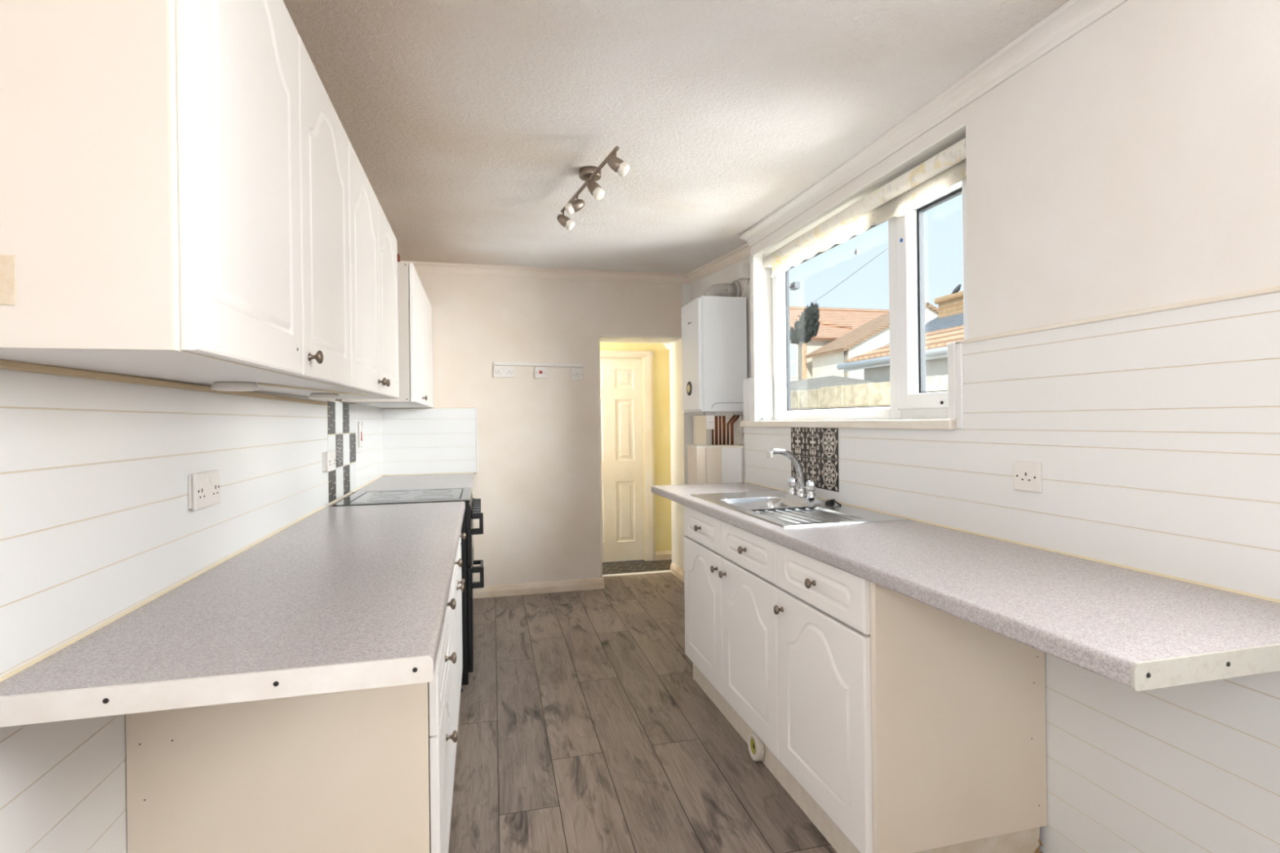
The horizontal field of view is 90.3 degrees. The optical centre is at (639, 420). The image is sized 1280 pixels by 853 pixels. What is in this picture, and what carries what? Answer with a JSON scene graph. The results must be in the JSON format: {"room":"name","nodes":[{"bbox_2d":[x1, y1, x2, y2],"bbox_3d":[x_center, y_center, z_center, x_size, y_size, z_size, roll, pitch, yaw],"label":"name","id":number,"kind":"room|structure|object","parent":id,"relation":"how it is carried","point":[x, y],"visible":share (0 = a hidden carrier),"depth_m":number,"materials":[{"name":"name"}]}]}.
{"room":"kitchen","nodes":[
{"label":"kitchen","id":0,"kind":"room"},
{"bbox_2d":[382,272,682,586],"bbox_3d":[-0.786,-0.001,4.941,2.240,2.670,0.370,-1,0,-14],"label":"wall","id":1,"kind":"structure","parent":0,"point":[536,481],"depth_m":4.75,"materials":[{"name":"beige paint"}]},
{"bbox_2d":[0,472,473,682],"bbox_3d":[-1.060,0.375,2.744,0.620,0.006,3.740,-1,0,-14],"label":"trim","id":2,"kind":"structure","parent":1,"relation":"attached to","point":[37,660],"depth_m":1.29,"materials":[{"name":"beige"}]},
{"bbox_2d":[382,407,477,475],"bbox_3d":[-1.501,0.146,4.565,0.648,0.483,0.014,-1,0,-14],"label":"panelling","id":3,"kind":"structure","parent":1,"relation":"attached to","point":[415,441],"depth_m":4.56,"materials":[{"name":"white wood"}]},
{"bbox_2d":[493,365,514,377],"bbox_3d":[-1.002,-0.363,4.687,0.148,0.086,0.022,-1,0,-14],"label":"wall socket","id":4,"kind":"object","parent":1,"relation":"attached to","point":[499,371],"visible":1,"depth_m":4.68,"materials":[{"name":"white plastic"}]},
{"bbox_2d":[493,361,583,367],"bbox_3d":[-0.752,-0.421,4.752,0.668,0.034,0.016,-1,0,-14],"label":"cable trunking","id":5,"kind":"object","parent":1,"relation":"attached to","point":[504,363],"visible":1,"depth_m":4.74,"materials":[{"name":"white plastic"}]},
{"bbox_2d":[474,577,604,598],"bbox_3d":[-1.070,1.248,4.845,1.553,0.080,0.372,-1,0,-14],"label":"baseboard","id":6,"kind":"structure","parent":1,"relation":"attached to","point":[491,591],"depth_m":4.74,"materials":[{"name":"paint"}]},
{"bbox_2d":[534,366,546,377],"bbox_3d":[-0.741,-0.361,4.752,0.086,0.086,0.022,-1,0,-14],"label":"switch","id":7,"kind":"object","parent":1,"relation":"attached to","point":[540,371],"visible":1,"depth_m":4.74,"materials":[{"name":"white plastic"}]},
{"bbox_2d":[400,261,690,284],"bbox_3d":[-0.714,-1.113,4.744,2.310,0.088,0.055,-1,0,-14],"label":"trim","id":8,"kind":"structure","parent":1,"relation":"attached to","point":[420,267],"depth_m":4.75,"materials":[{"name":"beige paint"}]},
{"bbox_2d":[571,368,582,379],"bbox_3d":[-0.477,-0.353,4.817,0.086,0.086,0.022,-1,0,-14],"label":"wall socket","id":9,"kind":"object","parent":1,"relation":"attached to","point":[576,373],"visible":1,"depth_m":4.81,"materials":[{"name":"white plastic"}]},
{"bbox_2d":[597,334,602,577],"bbox_3d":[-0.306,0.270,4.872,0.016,1.857,0.014,-1,0,-14],"label":"trim","id":10,"kind":"structure","parent":1,"relation":"attached to","point":[598,335],"depth_m":4.87,"materials":[{"name":"white wood"}]},
{"bbox_2d":[599,334,681,343],"bbox_3d":[-0.032,-0.657,5.131,0.670,0.009,0.362,-1,0,-14],"label":"trim","id":11,"kind":"structure","parent":1,"relation":"attached to","point":[603,338],"depth_m":5.08,"materials":[{"name":"white paint"}]},
{"bbox_2d":[600,342,671,560],"bbox_3d":[-0.567,0.057,5.722,1.940,2.550,0.120,-1,0,-14],"label":"wall","id":12,"kind":"structure","parent":0,"point":[661,384],"depth_m":5.85,"materials":[{"name":"yellow paint"}]},
{"bbox_2d":[600,357,644,562],"bbox_3d":[-0.275,0.352,5.768,0.613,1.840,0.040,-1,0,-14],"label":"door","id":13,"kind":"structure","parent":12,"relation":"in","point":[620,379],"depth_m":5.78,"materials":[{"name":"beige paint"}]},
{"bbox_2d":[600,350,655,560],"bbox_3d":[-0.263,0.323,5.723,0.806,1.910,0.024,-1,0,-14],"label":"trim","id":14,"kind":"structure","parent":12,"relation":"attached to","point":[647,356],"depth_m":5.80,"materials":[{"name":"white wood"}]},
{"bbox_2d":[655,550,671,560],"bbox_3d":[0.219,1.233,5.841,0.164,0.081,0.022,-1,0,-14],"label":"baseboard","id":15,"kind":"structure","parent":12,"relation":"attached to","point":[667,554],"depth_m":5.83,"materials":[{"name":"paint"}]},
{"bbox_2d":[448,559,837,852],"bbox_3d":[-0.020,1.305,1.228,2.977,0.060,9.400,-1,0,-14],"label":"floor","id":16,"kind":"structure","parent":0,"point":[585,725],"depth_m":2.52,"materials":[{"name":"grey wood"}]},
{"bbox_2d":[125,592,457,852],"bbox_3d":[-0.768,0.849,1.578,0.609,0.870,0.551,-1,0,-14],"label":"base cabinet","id":17,"kind":"object","parent":16,"relation":"on","point":[370,770],"visible":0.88,"depth_m":1.31,"materials":[{"name":"beige wood"}]},
{"bbox_2d":[331,487,484,692],"bbox_3d":[-1.127,0.831,3.219,0.657,0.915,0.608,-1,0,-14],"label":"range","id":18,"kind":"object","parent":16,"relation":"on","point":[473,506],"visible":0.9,"depth_m":3.00,"materials":[{"name":"black metal"}]},
{"bbox_2d":[331,487,471,506],"bbox_3d":[-1.162,0.383,3.212,0.597,0.017,0.608,-1,0,-14],"label":"cooktop","id":19,"kind":"object","parent":18,"relation":"in","point":[460,494],"depth_m":3.14,"materials":[{"name":"grey glass"}]},
{"bbox_2d":[448,532,466,796],"bbox_3d":[-0.961,0.781,2.367,0.600,0.730,1.067,-1,0,-14],"label":"base cabinet","id":20,"kind":"object","parent":16,"relation":"on","point":[457,585],"visible":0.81,"depth_m":2.31,"materials":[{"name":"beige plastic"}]},
{"bbox_2d":[0,501,465,727],"bbox_3d":[-0.862,0.395,1.913,0.602,0.040,2.039,-1,0,-14],"label":"countertop","id":21,"kind":"structure","parent":20,"relation":"on","point":[340,598],"depth_m":1.14,"materials":[{"name":"grey laminate"}]},
{"bbox_2d":[602,569,670,576],"bbox_3d":[-0.054,1.282,5.313,0.670,0.027,0.042,-1,0,-14],"label":"trim","id":22,"kind":"structure","parent":16,"relation":"on","point":[667,571],"depth_m":5.31,"materials":[{"name":"white"}]},
{"bbox_2d":[685,444,744,484],"bbox_3d":[0.512,0.709,3.880,0.370,1.120,0.313,-1,0,-14],"label":"pipe boxing","id":23,"kind":"object","parent":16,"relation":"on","point":[706,464],"visible":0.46,"depth_m":3.81,"materials":[{"name":"beige wood"}]},
{"bbox_2d":[683,505,810,696],"bbox_3d":[0.517,0.764,2.914,0.558,0.730,0.500,-1,0,-14],"label":"base cabinet","id":24,"kind":"object","parent":16,"relation":"on","point":[703,556],"visible":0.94,"depth_m":2.81,"materials":[{"name":"white wood"}]},
{"bbox_2d":[718,520,781,759],"bbox_3d":[0.638,0.762,2.425,0.558,0.730,0.503,-1,0,-14],"label":"base cabinet","id":25,"kind":"object","parent":16,"relation":"on","point":[748,573],"visible":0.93,"depth_m":2.32,"materials":[{"name":"white wood"}]},
{"bbox_2d":[747,731,764,761],"bbox_3d":[0.435,1.219,2.387,0.032,0.101,0.100,-1,0,-14],"label":"tape roll","id":26,"kind":"object","parent":16,"relation":"on","point":[756,748],"visible":0.96,"depth_m":2.36,"materials":[{"name":"beige"}]},
{"bbox_2d":[693,662,1042,852],"bbox_3d":[0.685,1.191,2.441,0.484,0.152,1.566,-1,0,-14],"label":"plinth","id":27,"kind":"object","parent":16,"relation":"on","point":[1027,841],"visible":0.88,"depth_m":1.94,"materials":[{"name":"beige wood"}]},
{"bbox_2d":[773,543,1047,852],"bbox_3d":[0.769,0.761,1.926,0.571,0.730,0.525,-1,0,-14],"label":"base cabinet","id":28,"kind":"object","parent":16,"relation":"on","point":[914,726],"visible":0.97,"depth_m":1.69,"materials":[{"name":"beige wood"}]},
{"bbox_2d":[651,482,1279,691],"bbox_3d":[0.668,0.377,2.325,0.567,0.040,2.733,-1,0,-14],"label":"countertop","id":29,"kind":"structure","parent":28,"relation":"on","point":[1137,630],"depth_m":1.29,"materials":[{"name":"grey laminate"}]},
{"bbox_2d":[766,448,820,502],"bbox_3d":[0.656,0.236,2.862,0.224,0.230,0.230,-1,0,-14],"label":"mixer tap","id":30,"kind":"object","parent":29,"relation":"on","point":[801,494],"visible":1,"depth_m":2.85,"materials":[{"name":"silver metal"}]},
{"bbox_2d":[690,490,909,527],"bbox_3d":[0.600,0.431,2.680,0.485,0.158,0.990,-1,0,-14],"label":"sink","id":31,"kind":"object","parent":29,"relation":"in","point":[773,507],"visible":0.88,"depth_m":2.54,"materials":[{"name":"silver metal"}]},
{"bbox_2d":[824,498,841,506],"bbox_3d":[0.809,0.339,2.666,0.042,0.023,0.096,-1,0,-14],"label":"plug","id":32,"kind":"object","parent":31,"relation":"on","point":[833,501],"visible":1,"depth_m":2.67,"materials":[{"name":"black plastic"}]},
{"bbox_3d":[-1.378,0.856,4.023,0.589,0.870,1.038,-1,0,-14],"label":"base cabinet","id":33,"kind":"object","parent":16,"relation":"on","visible":0},
{"bbox_2d":[352,473,474,493],"bbox_3d":[-1.379,0.400,4.036,0.622,0.038,1.077,-1,0,-14],"label":"countertop","id":34,"kind":"structure","parent":33,"relation":"on","point":[450,480],"depth_m":3.95,"materials":[{"name":"grey laminate"}]},
{"bbox_2d":[663,343,669,349],"bbox_3d":[-0.552,-0.913,5.492,2.000,0.530,0.580,-1,0,-14],"label":"ceiling","id":35,"kind":"structure","parent":0,"point":[666,345],"depth_m":5.80,"materials":[{"name":"white paint"}]},
{"bbox_2d":[282,0,1070,274],"bbox_3d":[0.248,-1.161,0.812,2.700,0.242,8.450,-1,0,-14],"label":"ceiling","id":36,"kind":"structure","parent":0,"point":[472,125],"depth_m":2.07,"materials":[{"name":"white paint"}]},
{"bbox_2d":[556,146,630,231],"bbox_3d":[-0.219,-0.959,2.640,0.110,0.151,0.756,-1,0,-23],"label":"track light","id":37,"kind":"object","parent":36,"relation":"attached to","point":[588,174],"visible":1,"depth_m":2.58,"materials":[{"name":"silver metal"}]},
{"bbox_2d":[669,284,692,570],"bbox_3d":[0.335,-0.014,5.220,0.070,2.670,0.370,-1,0,-14],"label":"wall","id":38,"kind":"structure","parent":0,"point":[681,424],"depth_m":5.18,"materials":[{"name":"white paint"}]},
{"bbox_2d":[690,0,1279,482],"bbox_3d":[1.346,-0.026,1.195,0.190,2.670,8.670,-1,0,-14],"label":"wall","id":39,"kind":"structure","parent":0,"point":[1134,164],"depth_m":1.53,"materials":[{"name":"paint"}]},
{"bbox_2d":[670,562,684,582],"bbox_3d":[0.344,1.231,5.197,0.092,0.080,0.372,-1,0,-14],"label":"baseboard","id":40,"kind":"structure","parent":39,"relation":"attached to","point":[675,570],"depth_m":5.18,"materials":[{"name":"paint"}]},
{"bbox_2d":[706,429,711,444],"bbox_3d":[0.432,0.062,3.990,0.013,0.185,0.065,-1,0,-14],"label":"trim","id":41,"kind":"structure","parent":39,"relation":"attached to","point":[708,432],"depth_m":3.97,"materials":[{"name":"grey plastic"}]},
{"bbox_2d":[705,415,715,429],"bbox_3d":[0.425,0.008,3.865,0.052,0.085,0.033,-1,0,-14],"label":"wall socket","id":42,"kind":"object","parent":39,"relation":"attached to","point":[709,420],"visible":1,"depth_m":3.85,"materials":[{"name":"white plastic"}]},
{"bbox_2d":[681,295,746,416],"bbox_3d":[0.465,-0.397,4.087,0.315,0.732,0.374,-1,0,-14],"label":"boiler","id":43,"kind":"object","parent":39,"relation":"attached to","point":[714,328],"visible":0.99,"depth_m":3.92,"materials":[{"name":"white metal"}]},
{"bbox_2d":[711,429,714,444],"bbox_3d":[0.452,0.057,3.966,0.014,0.186,0.014,-1,0,-14],"label":"copper pipe","id":44,"kind":"object","parent":43,"relation":"attached to","point":[713,443],"visible":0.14,"depth_m":3.96,"materials":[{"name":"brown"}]},
{"bbox_2d":[688,411,742,416],"bbox_3d":[0.483,-0.044,4.083,0.250,0.027,0.348,-1,0,-14],"label":"tray","id":45,"kind":"object","parent":43,"relation":"on","point":[700,413],"depth_m":3.92,"materials":[{"name":"grey plastic"}]},
{"bbox_2d":[714,416,718,444],"bbox_3d":[0.475,0.056,3.966,0.018,0.186,0.018,-1,0,-14],"label":"copper pipe","id":46,"kind":"object","parent":43,"relation":"attached to","point":[715,417],"visible":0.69,"depth_m":3.96,"materials":[{"name":"brown"}]},
{"bbox_2d":[719,416,721,444],"bbox_3d":[0.499,0.056,3.966,0.014,0.186,0.014,-1,0,-14],"label":"copper pipe","id":47,"kind":"object","parent":43,"relation":"attached to","point":[720,418],"visible":0.8,"depth_m":3.96,"materials":[{"name":"brown"}]},
{"bbox_2d":[703,280,739,297],"bbox_3d":[0.513,-0.833,4.108,0.229,0.150,0.150,-1,0,-14],"label":"flue pipe","id":48,"kind":"object","parent":43,"relation":"attached to","point":[727,290],"visible":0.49,"depth_m":4.07,"materials":[{"name":"grey plastic"}]},
{"bbox_2d":[722,415,725,444],"bbox_3d":[0.523,0.056,3.965,0.018,0.186,0.018,-1,0,-14],"label":"copper pipe","id":49,"kind":"object","parent":43,"relation":"attached to","point":[723,416],"visible":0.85,"depth_m":3.96,"materials":[{"name":"brown metal"}]},
{"bbox_2d":[726,414,735,444],"bbox_3d":[0.570,0.053,3.971,0.063,0.191,0.015,-1,0,-14],"label":"copper pipe","id":50,"kind":"object","parent":43,"relation":"attached to","point":[734,415],"visible":1,"depth_m":3.96,"materials":[{"name":"brown"}]},
{"bbox_2d":[730,414,740,444],"bbox_3d":[0.596,0.052,3.971,0.066,0.192,0.019,-1,0,-14],"label":"copper pipe","id":51,"kind":"object","parent":43,"relation":"attached to","point":[737,416],"visible":0.96,"depth_m":3.96,"materials":[{"name":"brown"}]},
{"bbox_2d":[686,243,751,282],"bbox_3d":[0.548,-1.089,4.354,0.050,0.172,1.420,-1,0,-14],"label":"trim","id":52,"kind":"structure","parent":39,"relation":"attached to","point":[742,252],"depth_m":4.33,"materials":[{"name":"beige paint"}]},
{"bbox_2d":[739,415,744,435],"bbox_3d":[0.642,0.031,3.931,0.058,0.127,0.014,-1,0,-14],"label":"pipe","id":53,"kind":"object","parent":39,"relation":"attached to","point":[740,416],"visible":0.62,"depth_m":3.92,"materials":[{"name":"grey plastic"}]},
{"bbox_2d":[737,263,750,279],"bbox_3d":[0.648,-0.915,3.905,0.074,0.085,0.060,-1,0,-14],"label":"junction box","id":54,"kind":"object","parent":39,"relation":"attached to","point":[744,269],"visible":0.76,"depth_m":3.88,"materials":[{"name":"white plastic"}]},
{"bbox_2d":[741,279,748,297],"bbox_3d":[0.646,-0.819,3.926,0.052,0.108,0.010,-1,0,35],"label":"cable","id":55,"kind":"object","parent":54,"relation":"attached to","point":[748,279],"visible":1,"depth_m":3.92,"materials":[{"name":"white plastic"}]},
{"bbox_2d":[742,377,773,421],"bbox_3d":[0.687,-0.123,3.666,0.134,0.245,0.153,-1,0,-14],"label":"trim","id":56,"kind":"structure","parent":39,"relation":"attached to","point":[757,391],"depth_m":3.60,"materials":[{"name":"white"}]},
{"bbox_2d":[789,281,799,290],"bbox_3d":[0.868,-0.785,3.701,0.110,0.040,0.060,-1,0,-14],"label":"lamp","id":57,"kind":"object","parent":39,"relation":"attached to","point":[794,286],"visible":0.81,"depth_m":3.69,"materials":[{"name":"white plastic"}]},
{"bbox_2d":[791,427,839,492],"bbox_3d":[0.803,0.169,2.951,0.004,0.277,0.429,-1,0,-14],"label":"tile panel","id":58,"kind":"object","parent":39,"relation":"attached to","point":[819,442],"visible":0.92,"depth_m":2.90,"materials":[{"name":"black"}]},
{"bbox_2d":[740,419,956,430],"bbox_3d":[0.865,0.014,2.907,0.149,0.033,1.720,-1,0,-14],"label":"window sill","id":59,"kind":"structure","parent":39,"relation":"attached to","point":[944,424],"depth_m":2.52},
{"bbox_2d":[760,415,770,421],"bbox_3d":[0.696,-0.015,3.539,0.024,0.030,0.112,-1,0,-14],"label":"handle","id":60,"kind":"object","parent":59,"relation":"on","point":[762,417],"visible":1,"depth_m":3.57,"materials":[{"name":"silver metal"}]},
{"bbox_2d":[786,419,831,420],"bbox_3d":[0.817,-0.004,3.094,0.040,0.004,0.370,-1,0,-14],"label":"paper strip","id":61,"kind":"object","parent":59,"relation":"on","point":[787,420],"visible":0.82,"depth_m":3.04,"materials":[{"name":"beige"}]},
{"bbox_2d":[750,123,965,377],"bbox_3d":[0.890,-0.594,2.840,0.118,0.693,1.665,-1,0,-14],"label":"trim","id":62,"kind":"structure","parent":39,"relation":"attached to","point":[761,282],"depth_m":3.59,"materials":[{"name":"white paint"}]},
{"bbox_2d":[771,177,968,420],"bbox_3d":[0.975,-0.470,2.839,0.097,0.932,1.617,-1,0,-14],"label":"window","id":63,"kind":"structure","parent":39,"relation":"in","point":[909,399],"depth_m":2.48,"materials":[{"name":"white plastic"}]},
{"bbox_2d":[762,137,966,278],"bbox_3d":[0.899,-0.815,2.787,0.091,0.222,1.546,-1,0,-14],"label":"roller blind","id":64,"kind":"object","parent":63,"relation":"attached to","point":[911,189],"visible":0.94,"depth_m":2.52,"materials":[{"name":"beige fabric"}]},
{"bbox_2d":[740,0,1128,247],"bbox_3d":[1.417,-1.031,0.340,0.062,0.062,6.770,-1,0,-14],"label":"trim","id":65,"kind":"structure","parent":39,"relation":"attached to","point":[1074,16],"depth_m":2.02,"materials":[{"name":"paint"}]},
{"bbox_2d":[947,342,963,429],"bbox_3d":[1.080,-0.114,2.070,0.142,0.281,0.056,-1,0,-14],"label":"trim","id":66,"kind":"structure","parent":39,"relation":"attached to","point":[955,364],"depth_m":2.05,"materials":[{"name":"white wood"}]},
{"bbox_2d":[743,292,1279,852],"bbox_3d":[1.448,0.502,0.395,0.010,1.512,6.870,-1,0,-14],"label":"panelling","id":67,"kind":"structure","parent":39,"relation":"attached to","point":[1155,437],"depth_m":1.50,"materials":[{"name":"white wood"}]},
{"bbox_2d":[744,481,1279,603],"bbox_3d":[0.941,0.351,2.397,0.004,0.006,2.730,-1,0,-14],"label":"trim","id":68,"kind":"structure","parent":39,"relation":"attached to","point":[881,512],"depth_m":1.62,"materials":[{"name":"beige"}]},
{"bbox_2d":[1013,461,1042,493],"bbox_3d":[1.087,0.156,1.787,0.012,0.082,0.088,-1,0,-14],"label":"wall socket","id":69,"kind":"object","parent":39,"relation":"attached to","point":[1027,475],"visible":1,"depth_m":1.78,"materials":[{"name":"white plastic"}]},
{"bbox_2d":[954,285,1279,343],"bbox_3d":[1.137,-0.253,1.598,0.016,0.012,0.952,-1,0,-14],"label":"trim","id":70,"kind":"structure","parent":39,"relation":"attached to","point":[1273,289],"depth_m":1.48,"materials":[{"name":"white wood"}]},
{"bbox_3d":[-0.949,0.001,0.624,0.160,2.670,8.670,-1,0,-14],"label":"wall","id":71,"kind":"structure","parent":0,"visible":0},
{"bbox_2d":[0,0,351,387],"bbox_3d":[-0.849,-0.452,1.291,0.346,0.721,1.052,-1,0,-14],"label":"upper cabinet","id":72,"kind":"object","parent":71,"relation":"attached to","point":[175,200],"visible":0.99,"depth_m":0.83,"materials":[{"name":"wood"}]},
{"bbox_2d":[0,359,327,404],"bbox_3d":[-1.145,-0.080,1.807,0.012,0.014,2.140,-1,0,-14],"label":"trim","id":73,"kind":"structure","parent":72,"relation":"attached to","point":[4,364],"depth_m":1.22,"materials":[{"name":"beige wood"}]},
{"bbox_2d":[210,382,259,391],"bbox_3d":[-0.975,-0.081,1.535,0.100,0.021,0.100,-1,0,-14],"label":"light","id":74,"kind":"object","parent":72,"relation":"attached to","point":[219,386],"visible":1,"depth_m":1.50,"materials":[{"name":"white plastic"}]},
{"bbox_2d":[257,382,367,395],"bbox_3d":[-0.950,-0.091,1.917,0.015,0.008,0.731,-1,0,-4],"label":"cable","id":75,"kind":"object","parent":72,"relation":"attached to","point":[259,384],"visible":1,"depth_m":1.79,"materials":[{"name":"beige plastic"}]},
{"bbox_2d":[0,368,382,852],"bbox_3d":[-0.826,0.585,0.509,0.010,1.400,8.190,-1,0,-14],"label":"backsplash","id":76,"kind":"structure","parent":71,"relation":"attached to","point":[96,520],"depth_m":1.17,"materials":[{"name":"white wood"}]},
{"bbox_2d":[187,469,220,510],"bbox_3d":[-1.082,0.170,1.587,0.022,0.088,0.150,-1,0,-14],"label":"wall socket","id":77,"kind":"object","parent":71,"relation":"attached to","point":[204,487],"visible":1,"depth_m":1.56,"materials":[{"name":"white plastic"}]},
{"bbox_2d":[254,139,399,399],"bbox_3d":[-1.108,-0.457,2.331,0.346,0.721,1.088,-1,0,-14],"label":"upper cabinet","id":78,"kind":"object","parent":71,"relation":"attached to","point":[373,251],"visible":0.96,"depth_m":2.18,"materials":[{"name":"wood"}]},
{"bbox_2d":[308,392,340,399],"bbox_3d":[-1.100,-0.085,2.220,0.100,0.021,0.100,-1,0,-14],"label":"light","id":79,"kind":"object","parent":78,"relation":"attached to","point":[318,395],"visible":1,"depth_m":2.18,"materials":[{"name":"white plastic"}]},
{"bbox_2d":[327,399,356,506],"bbox_3d":[-1.503,0.140,3.215,0.013,0.585,0.666,-1,0,-14],"label":"tile panel","id":80,"kind":"object","parent":71,"relation":"attached to","point":[341,416],"visible":0.8,"depth_m":3.18,"materials":[{"name":"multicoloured tile"}]},
{"bbox_2d":[322,449,336,471],"bbox_3d":[-1.395,0.180,2.862,0.030,0.090,0.146,-1,0,-14],"label":"wall socket","id":81,"kind":"object","parent":80,"relation":"attached to","point":[328,457],"visible":1,"depth_m":2.81,"materials":[{"name":"white plastic"}]},
{"bbox_2d":[358,422,363,447],"bbox_3d":[-1.600,0.079,3.652,0.016,0.146,0.090,-1,0,-14],"label":"switch","id":82,"kind":"object","parent":71,"relation":"attached to","point":[360,424],"visible":1,"depth_m":3.62,"materials":[{"name":"white plastic"}]},
{"bbox_2d":[341,262,433,408],"bbox_3d":[-1.478,-0.452,3.879,0.375,0.712,1.351,-1,0,-14],"label":"upper cabinet","id":83,"kind":"object","parent":71,"relation":"attached to","point":[415,310],"visible":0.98,"depth_m":3.36,"materials":[{"name":"wood"}]},
{"label":"outside","id":84,"kind":"structure","parent":0,"visible":0},
{"bbox_2d":[813,248,888,302],"bbox_3d":[4.264,-3.155,14.517,0.054,3.625,25.255,-1,0,14],"label":"overhead cable","id":85,"kind":"object","parent":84,"point":[887,248],"visible":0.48,"depth_m":7.84,"materials":[{"name":"grey plastic"}]},
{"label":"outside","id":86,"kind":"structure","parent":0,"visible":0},
{"bbox_3d":[23.916,1.391,31.706,58.310,0.200,110.000,-1,0,-14],"label":"ground","id":87,"kind":"structure","parent":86,"visible":0},
{"bbox_2d":[789,301,820,380],"bbox_3d":[5.223,-1.094,20.227,0.999,5.216,1.252,-1,0,13],"label":"conifer tree","id":88,"kind":"object","parent":87,"relation":"on","point":[807,326],"visible":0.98,"depth_m":20.03,"materials":[{"name":"green plant"}]},
{"bbox_2d":[790,375,880,391],"bbox_3d":[2.533,0.430,10.341,1.502,2.230,5.550,-1,0,-14],"label":"shed","id":89,"kind":"object","parent":87,"relation":"on","point":[833,380],"visible":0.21,"depth_m":9.04,"materials":[{"name":"concrete"}]},
{"bbox_2d":[789,306,888,381],"bbox_3d":[13.887,-2.170,33.138,25.400,7.160,9.000,-1,0,-14],"label":"house","id":90,"kind":"structure","parent":87,"relation":"on","point":[834,322],"depth_m":28.82,"materials":[{"name":"ceramic"}]},
{"bbox_2d":[790,374,947,420],"bbox_3d":[1.585,0.649,8.821,0.120,2.020,14.359,-1,0,-14],"label":"wall","id":91,"kind":"structure","parent":87,"relation":"on","point":[868,394],"depth_m":6.39,"materials":[{"name":"concrete"}]},
{"bbox_2d":[804,302,938,379],"bbox_3d":[10.881,-1.584,26.195,7.400,6.060,2.920,-1,0,-14],"label":"house","id":92,"kind":"structure","parent":87,"relation":"on","point":[873,335],"depth_m":24.90,"materials":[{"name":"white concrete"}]},
{"bbox_2d":[836,324,964,382],"bbox_3d":[5.519,0.012,7.478,2.879,2.995,7.050,-1,0,-14],"label":"outbuilding","id":93,"kind":"structure","parent":87,"relation":"on","point":[875,363],"depth_m":9.48,"materials":[{"name":"white plastic"}]},
{"bbox_2d":[884,290,963,346],"bbox_3d":[8.651,-0.778,11.171,3.300,4.500,9.700,-1,0,-14],"label":"house","id":94,"kind":"structure","parent":87,"relation":"on","point":[950,307],"depth_m":15.05,"materials":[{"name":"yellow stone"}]},
{"bbox_2d":[951,284,961,293],"bbox_3d":[7.598,-3.139,15.292,0.116,0.247,0.331,-1,0,-14],"label":"bird","id":95,"kind":"object","parent":94,"relation":"on","point":[957,289],"visible":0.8,"depth_m":15.23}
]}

